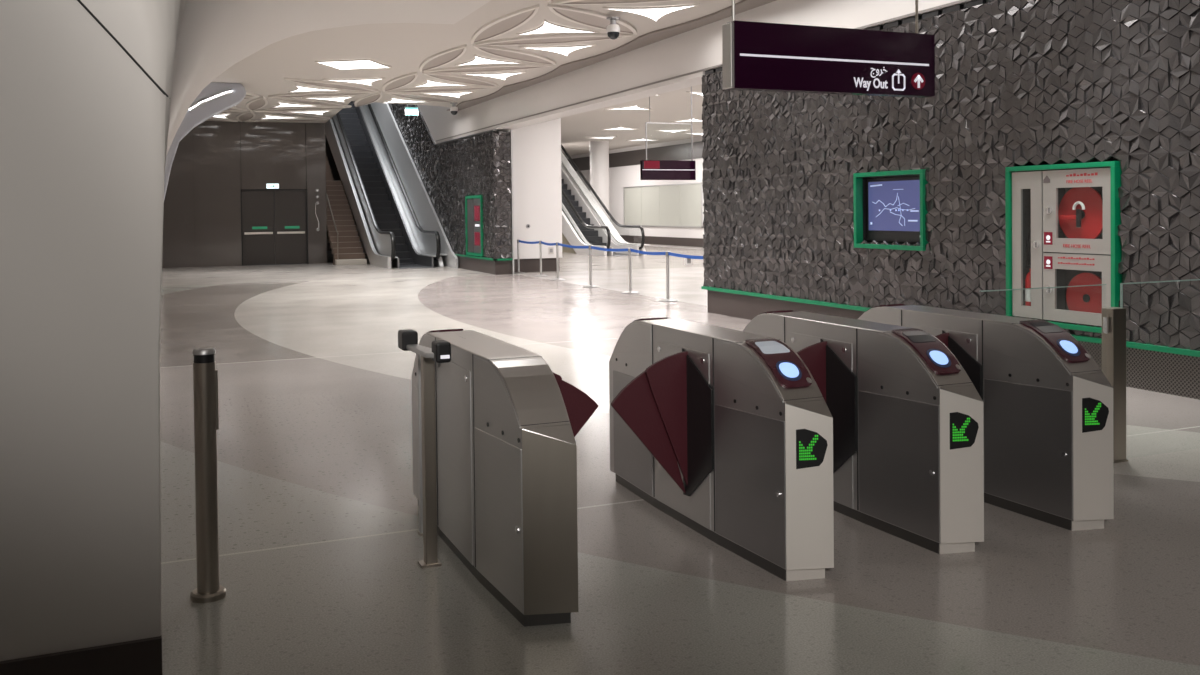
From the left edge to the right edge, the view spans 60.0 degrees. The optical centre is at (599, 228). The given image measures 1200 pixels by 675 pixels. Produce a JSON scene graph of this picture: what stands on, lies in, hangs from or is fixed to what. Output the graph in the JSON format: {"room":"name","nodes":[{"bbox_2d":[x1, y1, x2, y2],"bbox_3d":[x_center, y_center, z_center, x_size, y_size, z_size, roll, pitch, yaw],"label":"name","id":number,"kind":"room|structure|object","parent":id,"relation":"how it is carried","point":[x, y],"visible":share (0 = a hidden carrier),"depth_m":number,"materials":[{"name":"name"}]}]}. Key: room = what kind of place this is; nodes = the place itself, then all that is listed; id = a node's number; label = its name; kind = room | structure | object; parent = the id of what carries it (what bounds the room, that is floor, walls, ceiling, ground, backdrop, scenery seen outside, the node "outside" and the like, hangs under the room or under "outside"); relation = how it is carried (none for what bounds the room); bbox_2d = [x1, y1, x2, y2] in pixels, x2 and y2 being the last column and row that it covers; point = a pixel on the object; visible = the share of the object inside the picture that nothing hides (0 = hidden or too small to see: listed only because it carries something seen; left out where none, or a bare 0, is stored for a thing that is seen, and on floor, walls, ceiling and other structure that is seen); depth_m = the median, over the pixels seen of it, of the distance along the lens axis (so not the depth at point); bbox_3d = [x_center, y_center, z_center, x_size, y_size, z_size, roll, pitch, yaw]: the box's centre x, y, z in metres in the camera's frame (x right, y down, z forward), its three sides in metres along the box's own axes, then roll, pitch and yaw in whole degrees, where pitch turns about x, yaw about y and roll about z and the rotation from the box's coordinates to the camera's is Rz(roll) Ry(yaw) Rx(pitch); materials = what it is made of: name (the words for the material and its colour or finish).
{"room":"metro station","nodes":[
{"label":"metro station","id":0,"kind":"room"},
{"bbox_2d":[162,121,326,267],"bbox_3d":[-13.655,-3.410,37.036,5.940,9.000,11.070,-1,1,-23],"label":"wall","id":1,"kind":"structure","parent":0,"point":[210,168],"depth_m":32.00,"materials":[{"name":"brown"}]},
{"bbox_2d":[242,190,274,264],"bbox_3d":[-10.648,-0.029,32.388,0.965,2.320,0.140,-1,1,-23],"label":"door","id":2,"kind":"structure","parent":1,"relation":"in","point":[258,227],"depth_m":32.40,"materials":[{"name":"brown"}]},
{"bbox_2d":[266,184,278,188],"bbox_3d":[-10.235,-1.326,32.478,0.380,0.160,0.046,-1,1,-23],"label":"exit sign","id":3,"kind":"object","parent":1,"relation":"attached to","point":[268,186],"visible":1,"depth_m":32.46,"materials":[{"name":"white"}]},
{"bbox_2d":[241,189,307,265],"bbox_3d":[-10.213,-0.048,32.610,2.000,2.360,0.190,-1,1,-23],"label":"trim","id":4,"kind":"structure","parent":1,"relation":"attached to","point":[241,189],"depth_m":32.58,"materials":[{"name":"black metal"}]},
{"bbox_2d":[274,190,306,263],"bbox_3d":[-9.751,-0.046,32.769,0.965,2.320,0.140,-1,1,-23],"label":"door","id":5,"kind":"structure","parent":1,"relation":"in","point":[289,205],"depth_m":32.78,"materials":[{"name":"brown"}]},
{"bbox_2d":[0,0,490,660],"bbox_3d":[-3.205,-0.871,8.787,7.400,4.700,12.300,-1,1,-23],"label":"wall","id":6,"kind":"structure","parent":0,"point":[86,136],"depth_m":2.88,"materials":[{"name":"grey paint"}]},
{"bbox_2d":[77,0,167,96],"bbox_3d":[-1.425,-0.622,2.864,0.441,0.511,0.042,-1,1,-28],"label":"trim","id":7,"kind":"structure","parent":6,"relation":"attached to","point":[79,1],"depth_m":2.90,"materials":[{"name":"grey metal"}]},
{"bbox_2d":[325,135,356,250],"bbox_3d":[-11.711,-3.656,44.037,3.400,9.200,0.300,-1,1,-23],"label":"wall","id":8,"kind":"structure","parent":0,"point":[333,167],"depth_m":44.04,"materials":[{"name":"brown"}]},
{"bbox_2d":[388,103,511,258],"bbox_3d":[-5.970,-4.317,34.387,0.536,10.740,17.935,-1,1,-23],"label":"wall","id":9,"kind":"structure","parent":0,"point":[449,172],"depth_m":28.69,"materials":[{"name":"grey stone"}]},
{"bbox_2d":[416,105,496,144],"bbox_3d":[-4.279,-3.226,29.897,0.090,1.440,8.350,-1,1,-23],"label":"trim","id":10,"kind":"structure","parent":9,"relation":"attached to","point":[416,105],"depth_m":29.60,"materials":[{"name":"silver metal"}]},
{"bbox_2d":[465,195,483,256],"bbox_3d":[-3.338,-0.077,27.757,0.100,1.600,1.500,-1,1,-23],"label":"cabinet","id":11,"kind":"object","parent":9,"relation":"attached to","point":[473,204],"visible":1,"depth_m":27.72,"materials":[{"name":"green"}]},
{"bbox_2d":[455,254,512,260],"bbox_3d":[-3.248,0.758,28.105,0.490,0.045,4.150,-1,1,-23],"label":"trim","id":12,"kind":"structure","parent":9,"relation":"attached to","point":[455,254],"depth_m":26.97,"materials":[{"name":"green"}]},
{"bbox_2d":[457,256,511,274],"bbox_3d":[-3.256,0.954,28.197,0.440,0.360,4.180,-1,1,-23],"label":"baseboard","id":13,"kind":"structure","parent":9,"relation":"attached to","point":[474,264],"depth_m":26.96,"materials":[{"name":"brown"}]},
{"bbox_2d":[510,129,513,273],"bbox_3d":[-2.219,-0.674,26.312,0.040,3.660,0.060,-1,1,-23],"label":"trim","id":14,"kind":"structure","parent":9,"relation":"attached to","point":[511,130],"depth_m":26.29,"materials":[{"name":"white"}]},
{"bbox_2d":[206,0,741,122],"bbox_3d":[-4.257,-3.225,13.525,12.850,0.340,40.300,-1,1,-23],"label":"ceiling","id":15,"kind":"structure","parent":0,"point":[403,47],"depth_m":18.31,"materials":[{"name":"grey paint"}]},
{"bbox_2d":[164,82,245,199],"bbox_3d":[-8.935,-1.735,22.640,2.314,2.860,0.700,-1,1,-23],"label":"trim","id":16,"kind":"structure","parent":15,"relation":"attached to","point":[205,111],"depth_m":22.43,"materials":[{"name":"grey metal"}]},
{"bbox_2d":[188,89,232,111],"bbox_3d":[-8.417,-2.771,22.455,0.928,0.514,0.084,-1,1,-23],"label":"light strip","id":17,"kind":"object","parent":16,"relation":"attached to","point":[223,93],"visible":0.98,"depth_m":22.42,"materials":[{"name":"white"}]},
{"bbox_2d":[213,113,230,117],"bbox_3d":[-11.279,-3.252,29.882,1.177,0.030,1.359,-1,1,-23],"label":"recessed light","id":18,"kind":"object","parent":15,"relation":"in","point":[217,115],"visible":0.61,"depth_m":29.94,"materials":[{"name":"white"}]},
{"bbox_2d":[260,114,302,118],"bbox_3d":[-9.378,-3.287,30.689,1.177,0.030,1.359,-1,1,-23],"label":"recessed light","id":19,"kind":"object","parent":15,"relation":"in","point":[267,116],"visible":0.99,"depth_m":30.70,"materials":[{"name":"white"}]},
{"bbox_2d":[264,115,286,118],"bbox_3d":[-9.389,-3.284,30.685,1.110,0.020,1.282,-1,1,-23],"label":"diffuser","id":20,"kind":"object","parent":19,"relation":"attached to","point":[267,116],"depth_m":30.60,"materials":[{"name":"white"}]},
{"bbox_2d":[272,101,320,106],"bbox_3d":[-7.931,-3.242,27.285,1.177,0.030,1.359,-1,1,-23],"label":"recessed light","id":21,"kind":"object","parent":15,"relation":"in","point":[282,104],"visible":0.99,"depth_m":27.29,"materials":[{"name":"white"}]},
{"bbox_2d":[277,103,305,106],"bbox_3d":[-7.941,-3.239,27.280,1.110,0.020,1.282,-1,1,-23],"label":"diffuser","id":22,"kind":"object","parent":21,"relation":"attached to","point":[281,104],"depth_m":27.23,"materials":[{"name":"white"}]},
{"bbox_2d":[284,110,330,114],"bbox_3d":[-8.246,-3.272,29.161,1.177,0.030,1.359,-1,1,-23],"label":"recessed light","id":23,"kind":"object","parent":15,"relation":"in","point":[320,112],"visible":0.97,"depth_m":29.00,"materials":[{"name":"white"}]},
{"bbox_2d":[299,111,326,114],"bbox_3d":[-8.236,-3.269,29.165,1.110,0.020,1.282,-1,1,-23],"label":"diffuser","id":24,"kind":"object","parent":23,"relation":"attached to","point":[312,112],"depth_m":29.23,"materials":[{"name":"white"}]},
{"bbox_2d":[288,84,343,91],"bbox_3d":[-6.484,-3.197,23.880,1.177,0.030,1.359,-1,1,-23],"label":"recessed light","id":25,"kind":"object","parent":15,"relation":"in","point":[300,88],"visible":1,"depth_m":23.89,"materials":[{"name":"white"}]},
{"bbox_2d":[293,86,334,91],"bbox_3d":[-6.494,-3.194,23.875,1.110,0.020,1.282,-1,1,-23],"label":"diffuser","id":26,"kind":"object","parent":25,"relation":"attached to","point":[300,88],"depth_m":23.87,"materials":[{"name":"white plastic"}]},
{"bbox_2d":[301,96,354,101],"bbox_3d":[-6.798,-3.227,25.756,1.177,0.030,1.359,-1,1,-23],"label":"recessed light","id":27,"kind":"object","parent":15,"relation":"in","point":[341,99],"visible":0.99,"depth_m":25.67,"materials":[{"name":"white"}]},
{"bbox_2d":[310,97,349,101],"bbox_3d":[-6.788,-3.225,25.760,1.110,0.020,1.282,-1,1,-23],"label":"diffuser","id":28,"kind":"object","parent":27,"relation":"attached to","point":[341,99],"depth_m":25.76,"materials":[{"name":"white"}]},
{"bbox_2d":[315,59,391,69],"bbox_3d":[-4.711,-3.146,19.907,1.079,0.030,1.079,0,1,11],"label":"recessed light","id":29,"kind":"object","parent":15,"relation":"in","point":[349,63],"visible":1,"depth_m":19.86,"materials":[{"name":"white"}]},
{"bbox_2d":[323,77,384,85],"bbox_3d":[-5.351,-3.183,22.351,1.177,0.030,1.359,-1,1,-23],"label":"recessed light","id":30,"kind":"object","parent":15,"relation":"in","point":[367,81],"visible":1,"depth_m":22.30,"materials":[{"name":"white"}]},
{"bbox_2d":[330,79,378,84],"bbox_3d":[-5.341,-3.180,22.355,1.110,0.020,1.282,-1,1,-23],"label":"diffuser","id":31,"kind":"object","parent":30,"relation":"attached to","point":[362,81],"depth_m":22.34,"materials":[{"name":"white plastic"}]},
{"bbox_2d":[380,97,430,102],"bbox_3d":[-4.898,-3.263,26.563,1.177,0.030,1.359,-1,1,-23],"label":"recessed light","id":32,"kind":"object","parent":15,"relation":"in","point":[393,100],"visible":1,"depth_m":26.58,"materials":[{"name":"white"}]},
{"bbox_2d":[386,98,417,102],"bbox_3d":[-4.908,-3.260,26.559,1.110,0.020,1.282,-1,1,-23],"label":"diffuser","id":33,"kind":"object","parent":32,"relation":"attached to","point":[394,100],"depth_m":26.50,"materials":[{"name":"white"}]},
{"bbox_2d":[405,103,417,115],"bbox_3d":[-4.936,-3.126,27.215,0.340,0.330,0.054,-1,1,-23],"label":"exit sign","id":34,"kind":"object","parent":15,"relation":"hanging from","point":[410,111],"visible":1,"depth_m":27.20,"materials":[{"name":"white"}]},
{"bbox_2d":[412,79,470,86],"bbox_3d":[-3.450,-3.218,23.158,1.177,0.030,1.359,-1,1,-23],"label":"recessed light","id":35,"kind":"object","parent":15,"relation":"in","point":[429,82],"visible":1,"depth_m":23.19,"materials":[{"name":"white"}]},
{"bbox_2d":[417,81,464,86],"bbox_3d":[-3.461,-3.215,23.154,1.110,0.020,1.282,-1,1,-23],"label":"diffuser","id":36,"kind":"object","parent":35,"relation":"attached to","point":[429,83],"depth_m":23.19,"materials":[{"name":"white plastic"}]},
{"bbox_2d":[207,0,679,121],"bbox_3d":[-5.265,-3.162,21.383,7.176,0.042,23.902,-1,1,-23],"label":"ceiling panels","id":37,"kind":"object","parent":15,"relation":"attached to","point":[504,24],"visible":0.84,"depth_m":20.27,"materials":[{"name":"white paint"}]},
{"bbox_2d":[450,102,457,114],"bbox_3d":[-3.782,-3.101,26.931,0.198,0.315,0.198,-1,1,-23],"label":"security camera","id":38,"kind":"object","parent":37,"relation":"attached to","point":[454,110],"visible":1,"depth_m":26.86,"materials":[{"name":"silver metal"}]},
{"bbox_2d":[606,17,619,39],"bbox_3d":[0.194,-2.915,15.149,0.198,0.315,0.198,-1,1,-23],"label":"security camera","id":39,"kind":"object","parent":37,"relation":"attached to","point":[613,30],"visible":1,"depth_m":15.08,"materials":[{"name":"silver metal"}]},
{"bbox_2d":[420,91,474,97],"bbox_3d":[-3.765,-3.248,25.035,1.177,0.030,1.359,-1,1,-23],"label":"recessed light","id":40,"kind":"object","parent":15,"relation":"in","point":[453,94],"visible":1,"depth_m":24.87,"materials":[{"name":"white"}]},
{"bbox_2d":[436,92,471,97],"bbox_3d":[-3.755,-3.245,25.039,1.110,0.020,1.282,-1,1,-23],"label":"diffuser","id":41,"kind":"object","parent":40,"relation":"attached to","point":[454,94],"depth_m":24.99,"materials":[{"name":"white plastic"}]},
{"bbox_2d":[455,55,523,65],"bbox_3d":[-2.003,-3.173,19.753,1.177,0.030,1.359,-1,1,-23],"label":"recessed light","id":42,"kind":"object","parent":15,"relation":"in","point":[478,59],"visible":1,"depth_m":19.78,"materials":[{"name":"white plastic"}]},
{"bbox_2d":[462,56,518,64],"bbox_3d":[-2.013,-3.170,19.749,1.110,0.020,1.282,-1,1,-23],"label":"diffuser","id":43,"kind":"object","parent":42,"relation":"attached to","point":[478,59],"depth_m":19.74,"materials":[{"name":"white"}]},
{"bbox_2d":[461,71,525,79],"bbox_3d":[-2.318,-3.203,21.630,1.177,0.030,1.359,-1,1,-23],"label":"recessed light","id":44,"kind":"object","parent":15,"relation":"in","point":[503,75],"visible":1,"depth_m":21.56,"materials":[{"name":"white"}]},
{"bbox_2d":[467,73,518,79],"bbox_3d":[-2.308,-3.200,21.634,1.110,0.020,1.282,-1,1,-23],"label":"diffuser","id":45,"kind":"object","parent":44,"relation":"attached to","point":[503,76],"depth_m":21.62,"materials":[{"name":"white plastic"}]},
{"bbox_2d":[515,19,598,34],"bbox_3d":[-0.556,-3.129,16.349,1.177,0.030,1.359,-1,1,-23],"label":"recessed light","id":46,"kind":"object","parent":15,"relation":"in","point":[547,26],"visible":1,"depth_m":16.34,"materials":[{"name":"white"}]},
{"bbox_2d":[520,22,585,34],"bbox_3d":[-0.566,-3.125,16.344,1.110,0.020,1.282,-1,1,-23],"label":"diffuser","id":47,"kind":"object","parent":46,"relation":"attached to","point":[547,27],"depth_m":16.33,"materials":[{"name":"white plastic"}]},
{"bbox_2d":[518,44,595,55],"bbox_3d":[-0.871,-3.159,18.225,1.177,0.030,1.359,-1,1,-23],"label":"recessed light","id":48,"kind":"object","parent":15,"relation":"in","point":[565,50],"visible":1,"depth_m":18.14,"materials":[{"name":"white plastic"}]},
{"bbox_2d":[531,46,587,55],"bbox_3d":[-0.860,-3.156,18.229,1.110,0.020,1.282,-1,1,-23],"label":"diffuser","id":49,"kind":"object","parent":48,"relation":"attached to","point":[565,50],"depth_m":18.24,"materials":[{"name":"white plastic"}]},
{"bbox_2d":[602,3,699,21],"bbox_3d":[0.577,-3.114,14.820,1.177,0.030,1.359,-1,1,-23],"label":"recessed light","id":50,"kind":"object","parent":15,"relation":"in","point":[656,12],"visible":1,"depth_m":14.75,"materials":[{"name":"white plastic"}]},
{"bbox_2d":[612,6,691,20],"bbox_3d":[0.587,-3.111,14.824,1.110,0.020,1.282,-1,1,-23],"label":"diffuser","id":51,"kind":"object","parent":50,"relation":"attached to","point":[656,12],"depth_m":14.80,"materials":[{"name":"white plastic"}]},
{"bbox_2d":[417,0,987,143],"bbox_3d":[1.968,-3.333,15.789,0.500,1.940,39.600,-1,1,-23],"label":"beam","id":52,"kind":"structure","parent":15,"relation":"attached to","point":[699,48],"depth_m":18.06,"materials":[{"name":"grey paint"}]},
{"bbox_2d":[447,0,775,110],"bbox_3d":[1.118,-3.147,16.544,0.500,0.030,27.450,-1,1,-23],"label":"trim","id":53,"kind":"structure","parent":52,"relation":"attached to","point":[649,38],"depth_m":17.99,"materials":[{"name":"grey"}]},
{"bbox_2d":[436,0,970,140],"bbox_3d":[2.251,-2.429,14.508,0.012,0.030,37.000,-1,1,-23],"label":"trim","id":54,"kind":"structure","parent":52,"relation":"attached to","point":[959,1],"depth_m":16.58,"materials":[{"name":"grey"}]},
{"bbox_2d":[722,0,934,97],"bbox_3d":[1.725,-2.012,7.720,1.810,2.010,0.132,-1,1,-23],"label":"hanging sign","id":55,"kind":"object","parent":15,"relation":"hanging from","point":[756,56],"visible":1,"depth_m":7.65,"materials":[{"name":"purple"}]},
{"bbox_2d":[561,84,702,155],"bbox_3d":[2.450,-3.733,37.939,17.700,0.340,52.000,-1,1,-23],"label":"ceiling","id":56,"kind":"structure","parent":0,"point":[675,105],"depth_m":34.40,"materials":[{"name":"grey paint"}]},
{"bbox_2d":[585,136,616,138],"bbox_3d":[0.182,-3.569,40.646,1.347,0.030,1.309,-1,1,-23],"label":"recessed light","id":57,"kind":"object","parent":56,"relation":"in","point":[608,137],"visible":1,"depth_m":40.69,"materials":[{"name":"white"}]},
{"bbox_2d":[600,126,638,129],"bbox_3d":[0.853,-3.500,36.331,1.279,0.030,1.362,-1,1,-23],"label":"recessed light","id":58,"kind":"object","parent":56,"relation":"in","point":[620,127],"visible":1,"depth_m":36.41,"materials":[{"name":"white"}]},
{"bbox_2d":[604,105,651,109],"bbox_3d":[0.997,-3.370,28.939,1.343,0.030,1.315,-1,1,-23],"label":"recessed light","id":59,"kind":"object","parent":56,"relation":"in","point":[632,106],"visible":0.99,"depth_m":29.12,"materials":[{"name":"white"}]},
{"bbox_2d":[619,106,647,109],"bbox_3d":[0.989,-3.367,28.943,1.267,0.020,1.240,-1,1,-23],"label":"diffuser","id":60,"kind":"object","parent":59,"relation":"attached to","point":[627,107],"depth_m":29.10,"materials":[{"name":"white"}]},
{"bbox_2d":[626,138,658,140],"bbox_3d":[1.900,-3.618,42.329,1.264,0.030,1.368,-1,1,-23],"label":"recessed light","id":61,"kind":"object","parent":56,"relation":"in","point":[642,139],"visible":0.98,"depth_m":42.49,"materials":[{"name":"white"}]},
{"bbox_2d":[640,87,695,179],"bbox_3d":[1.462,-2.160,22.378,1.280,2.230,0.105,-1,1,-23],"label":"hanging sign","id":62,"kind":"object","parent":56,"relation":"hanging from","point":[649,169],"visible":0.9,"depth_m":22.34,"materials":[{"name":"purple"}]},
{"bbox_2d":[654,129,690,132],"bbox_3d":[2.476,-3.539,37.528,1.209,0.030,1.377,-1,1,-23],"label":"recessed light","id":63,"kind":"object","parent":56,"relation":"in","point":[673,131],"visible":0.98,"depth_m":37.34,"materials":[{"name":"white"}]},
{"bbox_2d":[671,118,701,121],"bbox_3d":[3.141,-3.471,33.313,1.241,0.030,1.373,-1,1,-23],"label":"recessed light","id":64,"kind":"object","parent":56,"relation":"in","point":[693,119],"visible":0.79,"depth_m":33.37,"materials":[{"name":"white"}]},
{"bbox_2d":[565,137,703,248],"bbox_3d":[3.581,-1.451,42.796,0.300,4.500,28.000,-1,1,-23],"label":"wall","id":65,"kind":"structure","parent":0,"point":[623,176],"depth_m":46.90,"materials":[{"name":"white paint"}]},
{"bbox_2d":[567,141,702,170],"bbox_3d":[3.494,-3.145,42.465,0.060,0.660,27.500,-1,1,-23],"label":"trim","id":66,"kind":"structure","parent":65,"relation":"attached to","point":[677,152],"depth_m":45.49,"materials":[{"name":"grey paint"}]},
{"bbox_2d":[620,235,703,246],"bbox_3d":[3.544,0.554,42.535,0.040,0.340,27.500,-1,1,-23],"label":"baseboard","id":67,"kind":"structure","parent":65,"relation":"attached to","point":[693,242],"depth_m":44.17,"materials":[{"name":"grey"}]},
{"bbox_2d":[623,182,702,227],"bbox_3d":[2.593,-0.974,44.681,0.060,1.800,7.550,-1,1,-23],"label":"wall panel","id":68,"kind":"object","parent":65,"relation":"attached to","point":[668,205],"visible":0.88,"depth_m":44.21,"materials":[{"name":"grey"}]},
{"bbox_2d":[160,245,1199,674],"bbox_3d":[-0.879,1.244,28.983,31.000,0.300,66.000,-1,1,-23],"label":"floor","id":69,"kind":"structure","parent":0,"point":[321,545],"depth_m":4.89,"materials":[{"name":"stone"}]},
{"bbox_2d":[190,347,225,602],"bbox_3d":[-1.643,1.020,4.335,0.140,1.042,0.140,-1,1,-23],"label":"bollard","id":70,"kind":"object","parent":69,"relation":"on","point":[205,373],"visible":1,"depth_m":4.30,"materials":[{"name":"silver metal"}]},
{"bbox_2d":[325,153,366,264],"bbox_3d":[-9.732,-1.708,36.776,0.920,5.519,10.580,-1,1,-23],"label":"staircase","id":71,"kind":"structure","parent":69,"relation":"on","point":[344,240],"depth_m":33.52,"materials":[{"name":"beige stone"}]},
{"bbox_2d":[325,101,457,268],"bbox_3d":[-7.692,-3.083,35.496,1.800,8.710,14.422,-1,1,-23],"label":"escalator","id":72,"kind":"object","parent":69,"relation":"on","point":[398,224],"visible":0.93,"depth_m":34.57,"materials":[{"name":"grey metal"}]},
{"bbox_2d":[416,354,422,535],"bbox_3d":[-0.884,1.053,5.158,0.044,0.930,0.060,-1,1,-23],"label":"gate post","id":73,"kind":"object","parent":69,"relation":"on","point":[418,357],"visible":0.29,"depth_m":5.14,"materials":[{"name":"grey metal"}]},
{"bbox_2d":[398,329,450,568],"bbox_3d":[-0.792,1.002,4.717,0.108,1.045,0.511,-1,1,-28],"label":"gate post","id":74,"kind":"object","parent":69,"relation":"on","point":[440,352],"visible":1,"depth_m":4.68,"materials":[{"name":"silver metal"}]},
{"bbox_2d":[411,329,598,626],"bbox_3d":[-0.352,1.018,4.928,0.710,0.996,1.940,-1,1,-23],"label":"gate","id":75,"kind":"object","parent":69,"relation":"on","point":[507,425],"visible":0.77,"depth_m":4.18,"materials":[{"name":"silver metal"}]},
{"bbox_2d":[514,239,538,273],"bbox_3d":[-1.859,0.722,26.074,0.340,0.870,1.514,-1,1,-23],"label":"barrier post","id":76,"kind":"object","parent":69,"relation":"on","point":[518,240],"visible":0.95,"depth_m":26.58,"materials":[{"name":"silver metal"}]},
{"bbox_2d":[514,258,556,271],"bbox_3d":[-2.043,0.949,28.027,1.320,0.350,1.840,-1,1,-23],"label":"baseboard","id":77,"kind":"structure","parent":69,"relation":"on","point":[548,264],"depth_m":27.18,"materials":[{"name":"grey"}]},
{"bbox_2d":[509,118,561,258],"bbox_3d":[-2.076,-1.281,28.006,1.460,4.110,2.000,-1,1,-23],"label":"pillar","id":78,"kind":"structure","parent":77,"relation":"on","point":[537,188],"depth_m":27.11,"materials":[{"name":"white paint"}]},
{"bbox_2d":[535,241,555,276],"bbox_3d":[-1.183,0.737,24.764,0.340,0.870,1.694,-1,1,-23],"label":"barrier post","id":79,"kind":"object","parent":69,"relation":"on","point":[540,242],"visible":1,"depth_m":25.36,"materials":[{"name":"silver metal"}]},
{"bbox_2d":[551,242,588,280],"bbox_3d":[-0.549,0.764,22.877,0.350,0.870,2.544,-1,1,-23],"label":"barrier post","id":80,"kind":"object","parent":69,"relation":"on","point":[558,244],"visible":1,"depth_m":23.85,"materials":[{"name":"silver metal"}]},
{"bbox_2d":[590,141,609,219],"bbox_3d":[-0.008,-1.403,43.444,0.800,4.460,0.800,-1,1,-23],"label":"column","id":81,"kind":"structure","parent":69,"relation":"on","point":[599,150],"depth_m":43.08,"materials":[{"name":"white paint"}]},
{"bbox_2d":[561,144,649,255],"bbox_3d":[-1.681,-2.834,42.319,1.750,7.837,13.772,-1,1,-23],"label":"escalator","id":82,"kind":"object","parent":69,"relation":"on","point":[584,222],"visible":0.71,"depth_m":39.57,"materials":[{"name":"silver metal"}]},
{"bbox_2d":[583,245,627,287],"bbox_3d":[0.121,0.793,20.853,0.340,0.870,1.974,-1,1,-23],"label":"barrier post","id":83,"kind":"object","parent":69,"relation":"on","point":[591,247],"visible":1,"depth_m":21.56,"materials":[{"name":"silver metal"}]},
{"bbox_2d":[621,248,665,293],"bbox_3d":[0.912,0.814,19.146,0.340,0.870,2.054,-1,1,-23],"label":"barrier post","id":84,"kind":"object","parent":69,"relation":"on","point":[630,250],"visible":1,"depth_m":19.83,"materials":[{"name":"silver metal"}]},
{"bbox_2d":[658,251,702,301],"bbox_3d":[1.500,0.840,17.354,0.340,0.870,1.974,-1,1,-23],"label":"barrier post","id":85,"kind":"object","parent":69,"relation":"on","point":[668,253],"visible":0.91,"depth_m":18.06,"materials":[{"name":"silver metal"}]},
{"bbox_2d":[685,258,691,264],"bbox_3d":[2.529,0.912,29.771,0.180,0.260,0.106,-1,1,-23],"label":"outlet box","id":86,"kind":"object","parent":69,"relation":"on","point":[688,261],"visible":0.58,"depth_m":29.73,"materials":[{"name":"white"}]},
{"bbox_2d":[609,317,833,580],"bbox_3d":[0.342,1.005,5.223,0.661,0.996,1.940,-1,1,-23],"label":"gate","id":87,"kind":"object","parent":69,"relation":"on","point":[727,433],"visible":1,"depth_m":4.83,"materials":[{"name":"silver metal"}]},
{"bbox_2d":[743,310,983,553],"bbox_3d":[1.106,0.991,5.547,0.661,0.996,1.940,-1,1,-23],"label":"gate","id":88,"kind":"object","parent":69,"relation":"on","point":[908,424],"visible":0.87,"depth_m":5.01,"materials":[{"name":"silver metal"}]},
{"bbox_2d":[858,304,1113,530],"bbox_3d":[1.861,0.977,5.867,0.661,0.996,1.940,-1,1,-23],"label":"gate","id":89,"kind":"object","parent":69,"relation":"on","point":[1048,404],"visible":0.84,"depth_m":5.28,"materials":[{"name":"silver metal"}]},
{"bbox_2d":[1102,307,1127,462],"bbox_3d":[3.208,0.972,6.484,0.124,0.955,0.104,-1,1,-23],"label":"gate post","id":90,"kind":"object","parent":69,"relation":"on","point":[1114,342],"visible":0.82,"depth_m":6.44,"materials":[{"name":"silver metal"}]},
{"bbox_2d":[980,284,1108,333],"bbox_3d":[2.686,0.847,6.260,1.009,0.985,0.030,-1,1,-23],"label":"gate leaf","id":91,"kind":"object","parent":90,"relation":"attached to","point":[1105,319],"visible":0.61,"depth_m":6.38,"materials":[{"name":"teal"}]},
{"bbox_2d":[1120,279,1199,307],"bbox_3d":[4.262,0.877,6.930,2.168,1.106,0.012,-1,1,-23],"label":"glass screen","id":92,"kind":"object","parent":69,"relation":"on","point":[1121,284],"visible":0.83,"depth_m":6.52,"materials":[{"name":"teal"}]},
{"bbox_2d":[702,0,1199,350],"bbox_3d":[5.776,-0.416,6.905,0.536,3.660,20.200,-1,1,-23],"label":"wall","id":93,"kind":"structure","parent":0,"point":[1018,82],"depth_m":10.72,"materials":[{"name":"grey stone"}]},
{"bbox_2d":[705,0,994,74],"bbox_3d":[3.824,-2.332,10.913,0.050,0.060,11.150,-1,1,-23],"label":"trim","id":94,"kind":"structure","parent":93,"relation":"attached to","point":[975,2],"depth_m":11.42,"materials":[{"name":"black plastic"}]},
{"bbox_2d":[853,169,928,250],"bbox_3d":[3.425,-0.212,12.048,0.250,0.900,1.240,-1,1,-23],"label":"display","id":95,"kind":"object","parent":93,"relation":"attached to","point":[889,206],"visible":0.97,"depth_m":12.12,"materials":[{"name":"green metal"}]},
{"bbox_2d":[701,286,1199,356],"bbox_3d":[5.575,1.040,6.849,0.100,0.045,20.220,-1,1,-23],"label":"trim","id":96,"kind":"structure","parent":93,"relation":"attached to","point":[1188,352],"depth_m":12.39,"materials":[{"name":"green"}]},
{"bbox_2d":[707,290,1199,399],"bbox_3d":[5.725,1.235,6.862,0.280,0.360,20.120,-1,1,-23],"label":"baseboard","id":97,"kind":"structure","parent":93,"relation":"attached to","point":[1162,372],"depth_m":9.05,"materials":[{"name":"metal"}]},
{"bbox_2d":[1005,161,1121,332],"bbox_3d":[4.426,0.162,9.783,0.330,1.530,1.280,-1,1,-23],"label":"cabinet","id":98,"kind":"object","parent":93,"relation":"attached to","point":[1055,258],"visible":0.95,"depth_m":9.81,"materials":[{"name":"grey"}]},
{"bbox_2d":[1025,224,1030,305],"bbox_3d":[4.229,0.406,10.181,0.121,0.912,0.121,0,1,31],"label":"fire extinguisher","id":99,"kind":"object","parent":98,"relation":"in","point":[1028,276],"visible":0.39,"depth_m":10.17,"materials":[{"name":"red paint"}]},
{"bbox_2d":[1058,187,1102,238],"bbox_3d":[4.445,-0.130,9.592,0.095,0.530,0.530,-1,1,-23],"label":"hose reel","id":100,"kind":"object","parent":98,"relation":"in","point":[1080,213],"visible":0.92,"depth_m":9.57,"materials":[{"name":"red paint"}]},
{"bbox_2d":[1066,273,1101,313],"bbox_3d":[4.493,0.641,9.557,0.060,0.470,0.470,-1,1,-23],"label":"hose reel","id":101,"kind":"object","parent":98,"relation":"in","point":[1082,298],"visible":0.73,"depth_m":9.56,"materials":[{"name":"red paint"}]},
{"bbox_3d":[1.965,-0.809,-0.697,13.500,4.800,9.600,-1,1,-23],"label":"wall","id":102,"kind":"structure","parent":0,"visible":0},
{"bbox_2d":[0,635,161,674],"bbox_3d":[-2.712,1.389,2.337,3.188,0.400,0.030,-1,1,-23],"label":"baseboard","id":103,"kind":"structure","parent":102,"relation":"attached to","point":[140,656],"depth_m":2.88,"materials":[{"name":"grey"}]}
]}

